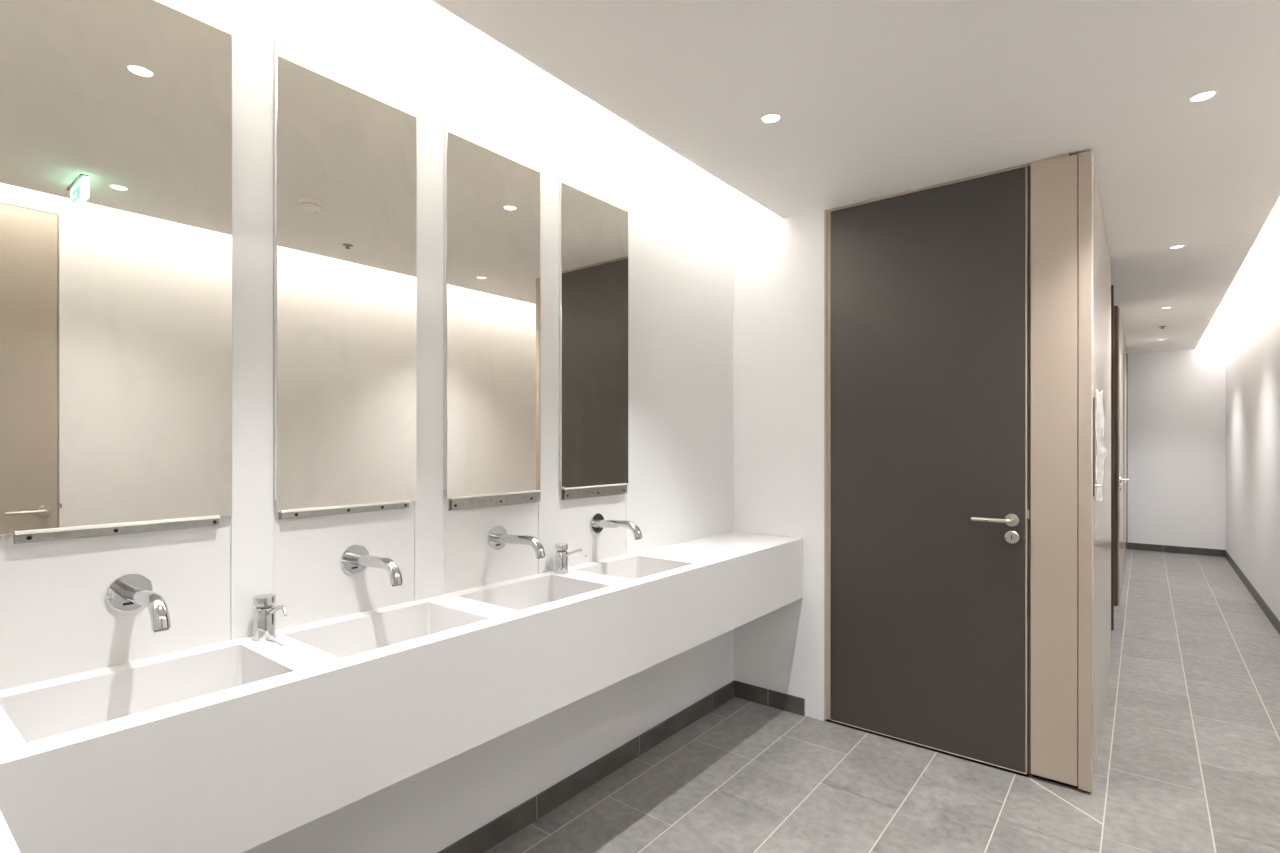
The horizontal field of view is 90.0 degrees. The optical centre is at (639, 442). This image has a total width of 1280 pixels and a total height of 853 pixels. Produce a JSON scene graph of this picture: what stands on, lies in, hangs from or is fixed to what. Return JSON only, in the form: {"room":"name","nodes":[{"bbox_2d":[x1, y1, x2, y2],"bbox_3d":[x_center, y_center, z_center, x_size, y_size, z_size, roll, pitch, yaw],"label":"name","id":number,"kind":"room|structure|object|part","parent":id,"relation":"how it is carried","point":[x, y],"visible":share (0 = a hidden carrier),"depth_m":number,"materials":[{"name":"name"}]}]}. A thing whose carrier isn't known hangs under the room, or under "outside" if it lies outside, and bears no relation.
{"room":"public restroom","nodes":[
{"label":"public restroom","id":0,"kind":"room"},
{"bbox_2d":[2,18,733,852],"bbox_3d":[-0.737,-0.003,2.021,0.142,2.775,4.065,0,0,38],"label":"wall","id":1,"kind":"structure","parent":0,"point":[429,810],"depth_m":2.25,"materials":[{"name":"paint"}]},
{"bbox_2d":[0,516,230,689],"bbox_3d":[-1.149,0.319,1.423,0.034,0.337,0.413,0,0,38],"label":"panel","id":2,"kind":"object","parent":1,"relation":"attached to","point":[57,620],"visible":0.67,"depth_m":1.38,"materials":[{"name":"white laminate"}]},
{"bbox_2d":[106,574,170,631],"bbox_3d":[-1.039,0.336,1.346,0.234,0.090,0.082,0,0,38],"label":"tap","id":3,"kind":"object","parent":2,"relation":"attached to","point":[128,592],"visible":1,"depth_m":1.38,"materials":[{"name":"silver metal"}]},
{"bbox_3d":[-1.038,0.344,1.345,0.231,0.068,0.033,0,0,38],"label":"spout","id":4,"kind":"part","parent":3,"relation":"part of","materials":[{"name":"silver metal"}]},
{"bbox_2d":[0,0,231,543],"bbox_3d":[-1.140,-0.578,1.417,0.056,1.559,0.413,0,0,38],"label":"wall mirror","id":5,"kind":"object","parent":1,"relation":"attached to","point":[116,115],"visible":1,"depth_m":1.39,"materials":[{"name":"white mirror"}]},
{"bbox_3d":[-1.128,0.192,1.405,0.022,0.020,0.354,0,0,38],"label":"rail","id":6,"kind":"part","parent":5,"relation":"part of","materials":[{"name":"metal"}]},
{"bbox_2d":[231,0,272,639],"bbox_3d":[-0.989,-0.451,1.624,0.037,1.875,0.097,0,0,38],"label":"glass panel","id":7,"kind":"object","parent":1,"relation":"attached to","point":[252,20],"visible":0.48,"depth_m":1.61,"materials":[{"name":"white paint"}]},
{"bbox_2d":[273,500,413,629],"bbox_3d":[-0.834,0.319,1.823,0.034,0.337,0.406,0,0,38],"label":"panel","id":8,"kind":"object","parent":1,"relation":"attached to","point":[310,580],"visible":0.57,"depth_m":1.78,"materials":[{"name":"white paint"}]},
{"bbox_2d":[341,545,402,586],"bbox_3d":[-0.721,0.336,1.750,0.234,0.090,0.082,0,0,38],"label":"tap","id":9,"kind":"object","parent":8,"relation":"attached to","point":[355,558],"visible":1,"depth_m":1.77,"materials":[{"name":"silver metal"}]},
{"bbox_3d":[-0.720,0.344,1.749,0.231,0.068,0.033,0,0,38],"label":"spout","id":10,"kind":"part","parent":9,"relation":"part of","materials":[{"name":"silver metal"}]},
{"bbox_2d":[273,0,416,519],"bbox_3d":[-0.826,-0.578,1.816,0.056,1.558,0.406,0,0,38],"label":"wall mirror","id":11,"kind":"object","parent":1,"relation":"attached to","point":[345,71],"visible":1,"depth_m":1.78,"materials":[{"name":"white mirror"}]},
{"bbox_3d":[-0.818,0.191,1.799,0.022,0.020,0.365,0,0,38],"label":"rail","id":12,"kind":"part","parent":11,"relation":"part of","materials":[{"name":"metal"}]},
{"bbox_2d":[0,532,802,852],"bbox_3d":[-0.334,0.637,1.650,0.966,0.300,3.950,0,0,38],"label":"countertop","id":13,"kind":"structure","parent":1,"relation":"attached to","point":[230,746],"depth_m":1.44,"materials":[{"name":"white stone"}]},
{"bbox_2d":[0,645,292,742],"bbox_3d":[-0.979,0.554,1.290,0.310,0.135,0.437,0,0,38],"label":"basin","id":14,"kind":"object","parent":13,"relation":"in","point":[46,713],"depth_m":1.36,"materials":[{"name":"white ceramic"}]},
{"bbox_2d":[252,594,288,641],"bbox_3d":[-0.892,0.433,1.558,0.155,0.107,0.053,0,0,38],"label":"soap dispenser","id":15,"kind":"object","parent":13,"relation":"on","point":[264,612],"visible":1,"depth_m":1.57,"materials":[{"name":"silver metal"}]},
{"bbox_2d":[286,603,487,670],"bbox_3d":[-0.659,0.554,1.696,0.310,0.135,0.438,0,0,38],"label":"basin","id":16,"kind":"object","parent":13,"relation":"in","point":[341,640],"depth_m":1.80,"materials":[{"name":"white ceramic"}]},
{"bbox_2d":[459,575,609,618],"bbox_3d":[-0.339,0.554,2.103,0.310,0.135,0.433,0,0,38],"label":"basin","id":17,"kind":"object","parent":13,"relation":"in","point":[531,593],"depth_m":2.24,"materials":[{"name":"white ceramic"}]},
{"bbox_2d":[555,543,586,572],"bbox_3d":[-0.254,0.433,2.370,0.155,0.107,0.053,0,0,38],"label":"soap dispenser","id":18,"kind":"object","parent":13,"relation":"on","point":[561,555],"visible":1,"depth_m":2.38,"materials":[{"name":"silver metal"}]},
{"bbox_2d":[575,556,692,585],"bbox_3d":[-0.018,0.554,2.511,0.310,0.135,0.412,0,0,38],"label":"basin","id":19,"kind":"object","parent":13,"relation":"in","point":[626,568],"depth_m":2.66,"materials":[{"name":"white ceramic"}]},
{"bbox_2d":[414,0,443,599],"bbox_3d":[-0.675,-0.451,2.023,0.037,1.875,0.103,0,0,38],"label":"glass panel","id":20,"kind":"object","parent":1,"relation":"attached to","point":[429,505],"visible":0.85,"depth_m":2.01,"materials":[{"name":"white paint"}]},
{"bbox_2d":[444,489,537,593],"bbox_3d":[-0.518,0.319,2.225,0.034,0.337,0.407,0,0,38],"label":"panel","id":21,"kind":"object","parent":1,"relation":"attached to","point":[469,559],"visible":0.64,"depth_m":2.18,"materials":[{"name":"white paint"}]},
{"bbox_2d":[488,526,544,558],"bbox_3d":[-0.404,0.336,2.153,0.234,0.090,0.082,0,0,38],"label":"tap","id":22,"kind":"object","parent":21,"relation":"attached to","point":[498,537],"visible":1,"depth_m":2.16,"materials":[{"name":"silver metal"}]},
{"bbox_3d":[-0.403,0.344,2.152,0.231,0.068,0.033,0,0,38],"label":"spout","id":23,"kind":"part","parent":22,"relation":"part of","materials":[{"name":"silver metal"}]},
{"bbox_2d":[444,18,540,510],"bbox_3d":[-0.509,-0.568,2.218,0.056,1.578,0.407,0,0,38],"label":"wall mirror","id":24,"kind":"object","parent":1,"relation":"attached to","point":[492,99],"visible":1,"depth_m":2.18,"materials":[{"name":"white mirror"}]},
{"bbox_3d":[-0.492,0.201,2.213,0.022,0.040,0.384,0,0,38],"label":"rail","id":25,"kind":"part","parent":24,"relation":"part of","materials":[{"name":"metal"}]},
{"bbox_2d":[534,68,558,573],"bbox_3d":[-0.358,-0.451,2.426,0.037,1.875,0.104,0,0,38],"label":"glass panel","id":26,"kind":"object","parent":1,"relation":"attached to","point":[548,507],"visible":0.7,"depth_m":2.41,"materials":[{"name":"white paint"}]},
{"bbox_2d":[437,681,733,852],"bbox_3d":[-0.712,1.341,1.931,0.010,0.086,3.955,0,0,38],"label":"baseboard","id":27,"kind":"structure","parent":1,"relation":"attached to","point":[494,832],"depth_m":2.53,"materials":[{"name":"tile"}]},
{"bbox_2d":[559,481,625,566],"bbox_3d":[-0.201,0.319,2.628,0.034,0.337,0.407,0,0,38],"label":"panel","id":28,"kind":"object","parent":1,"relation":"attached to","point":[575,515],"visible":0.57,"depth_m":2.60,"materials":[{"name":"white laminate"}]},
{"bbox_2d":[590,513,641,539],"bbox_3d":[-0.086,0.336,2.558,0.234,0.090,0.082,0,0,38],"label":"tap","id":29,"kind":"object","parent":28,"relation":"attached to","point":[597,522],"visible":1,"depth_m":2.56,"materials":[{"name":"silver metal"}]},
{"bbox_3d":[-0.085,0.344,2.557,0.231,0.068,0.033,0,0,38],"label":"spout","id":30,"kind":"part","parent":29,"relation":"part of","materials":[{"name":"silver metal"}]},
{"bbox_2d":[559,88,627,499],"bbox_3d":[-0.192,-0.567,2.621,0.056,1.580,0.407,0,0,38],"label":"wall mirror","id":31,"kind":"object","parent":1,"relation":"attached to","point":[593,146],"visible":0.99,"depth_m":2.59,"materials":[{"name":"white mirror"}]},
{"bbox_3d":[-0.178,0.202,2.612,0.022,0.042,0.379,0,0,38],"label":"rail","id":32,"kind":"part","parent":31,"relation":"part of","materials":[{"name":"metal"}]},
{"bbox_2d":[622,123,732,554],"bbox_3d":[0.210,-0.451,3.148,0.037,1.875,0.917,0,0,38],"label":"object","id":33,"kind":"structure","parent":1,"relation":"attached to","point":[680,485],"depth_m":3.09,"materials":[{"name":"white paint"}]},
{"bbox_2d":[733,188,825,720],"bbox_3d":[0.735,-0.003,3.398,0.552,2.775,0.120,0,0,38],"label":"wall","id":34,"kind":"structure","parent":0,"point":[778,262],"depth_m":3.32,"materials":[{"name":"paint"}]},
{"bbox_2d":[734,680,804,715],"bbox_3d":[0.672,1.341,3.365,0.412,0.086,0.010,0,0,38],"label":"baseboard","id":35,"kind":"structure","parent":34,"relation":"attached to","point":[782,701],"depth_m":3.35,"materials":[{"name":"tile"}]},
{"bbox_2d":[824,163,1030,776],"bbox_3d":[1.359,0.104,2.869,1.082,2.562,0.181,0,0,38],"label":"door","id":36,"kind":"structure","parent":34,"relation":"in","point":[927,290],"depth_m":2.87,"materials":[{"name":"grey laminate"}]},
{"bbox_3d":[1.481,0.325,2.692,0.152,0.017,0.055,0,0,38],"label":"handle","id":37,"kind":"part","parent":36,"relation":"part of","materials":[{"name":"silver metal"}]},
{"bbox_2d":[429,0,1279,352],"bbox_3d":[2.562,-1.283,4.059,2.709,0.253,11.448,0,0,38],"label":"ceiling","id":38,"kind":"structure","parent":0,"point":[874,99],"depth_m":2.15,"materials":[{"name":"paint"}]},
{"bbox_2d":[760,113,781,123],"bbox_3d":[0.468,-1.155,2.285,0.075,0.002,0.075,0,0,38],"label":"recessed light","id":39,"kind":"object","parent":38,"relation":"in","point":[771,118],"visible":1,"depth_m":2.28,"materials":[{"name":"white plastic"}]},
{"bbox_2d":[1169,245,1184,248],"bbox_3d":[3.176,-1.155,3.787,0.075,0.002,0.075,0,0,38],"label":"recessed light","id":40,"kind":"object","parent":38,"relation":"in","point":[1176,246],"visible":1,"depth_m":3.78,"materials":[{"name":"white plastic"}]},
{"bbox_2d":[1188,90,1217,102],"bbox_3d":[1.881,-1.155,2.140,0.075,0.002,0.075,0,0,38],"label":"recessed light","id":41,"kind":"object","parent":38,"relation":"in","point":[1202,96],"visible":1,"depth_m":2.14,"materials":[{"name":"white plastic"}]},
{"bbox_2d":[484,549,1279,852],"bbox_3d":[2.586,1.386,4.072,2.629,0.002,11.398,0,0,38],"label":"floor","id":42,"kind":"structure","parent":0,"point":[1188,761],"depth_m":2.65,"materials":[{"name":"grey tile"}]},
{"bbox_2d":[1029,150,1092,791],"bbox_3d":[1.717,0.115,2.613,0.212,2.541,0.099,0,0,38],"label":"panel","id":43,"kind":"object","parent":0,"point":[1061,185],"visible":1,"depth_m":2.57,"materials":[{"name":"beige laminate"}]},
{"bbox_3d":[1.784,0.114,2.561,0.044,2.519,0.099,0,0,38],"label":"corner post","id":44,"kind":"part","parent":43,"relation":"part of","materials":[{"name":"beige laminate"}]},
{"bbox_2d":[1093,161,1126,780],"bbox_3d":[3.816,0.112,5.133,0.030,2.537,6.452,0,0,38],"label":"wall","id":45,"kind":"structure","parent":0,"point":[1101,253],"depth_m":3.10,"materials":[{"name":"white paint"}]},
{"bbox_2d":[1093,389,1106,500],"bbox_3d":[1.905,0.013,2.650,0.028,0.461,0.202,0,0,42],"label":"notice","id":46,"kind":"object","parent":45,"relation":"attached to","point":[1101,450],"visible":1,"depth_m":2.63,"materials":[{"name":"white paper"}]},
{"bbox_2d":[1118,308,1128,603],"bbox_3d":[4.514,0.114,5.979,0.102,2.518,1.400,0,0,38],"label":"door","id":47,"kind":"structure","parent":45,"relation":"in","point":[1121,479],"depth_m":5.67,"materials":[{"name":"beige laminate"}]},
{"bbox_2d":[1111,285,1113,630],"bbox_3d":[3.367,0.114,4.808,0.307,2.539,0.022,0,0,38],"label":"door frame","id":48,"kind":"structure","parent":0,"point":[1112,286],"depth_m":4.71,"materials":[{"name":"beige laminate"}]},
{"bbox_2d":[1114,306,1117,605],"bbox_3d":[3.924,0.114,5.514,0.308,2.539,0.030,0,0,38],"label":"door frame","id":49,"kind":"structure","parent":0,"point":[1115,307],"depth_m":5.41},
{"bbox_2d":[1127,353,1127,548],"bbox_3d":[6.191,0.114,8.390,0.316,2.539,0.035,0,0,38],"label":"wall","id":50,"kind":"structure","parent":0,"point":[1127,353],"depth_m":8.29,"materials":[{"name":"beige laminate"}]},
{"bbox_2d":[1128,327,1225,549],"bbox_3d":[6.601,-0.003,8.164,1.279,2.775,0.100,0,0,38],"label":"wall","id":51,"kind":"structure","parent":0,"point":[1177,398],"depth_m":7.99,"materials":[{"name":"paint"}]},
{"bbox_2d":[1128,542,1224,556],"bbox_3d":[6.645,1.341,8.059,1.079,0.086,0.010,0,0,38],"label":"baseboard","id":52,"kind":"structure","parent":51,"relation":"attached to","point":[1135,546],"depth_m":8.00,"materials":[{"name":"tile"}]},
{"bbox_2d":[1226,252,1279,620],"bbox_3d":[3.634,-0.003,3.279,0.100,2.775,11.448,0,0,38],"label":"wall","id":53,"kind":"structure","parent":0,"point":[1253,333],"depth_m":5.62,"materials":[{"name":"paint"}]},
{"bbox_2d":[1225,550,1279,633],"bbox_3d":[4.070,1.341,3.922,0.010,0.086,9.678,0,0,38],"label":"baseboard","id":54,"kind":"structure","parent":53,"relation":"attached to","point":[1271,616],"depth_m":5.59,"materials":[{"name":"tile"}]}
]}

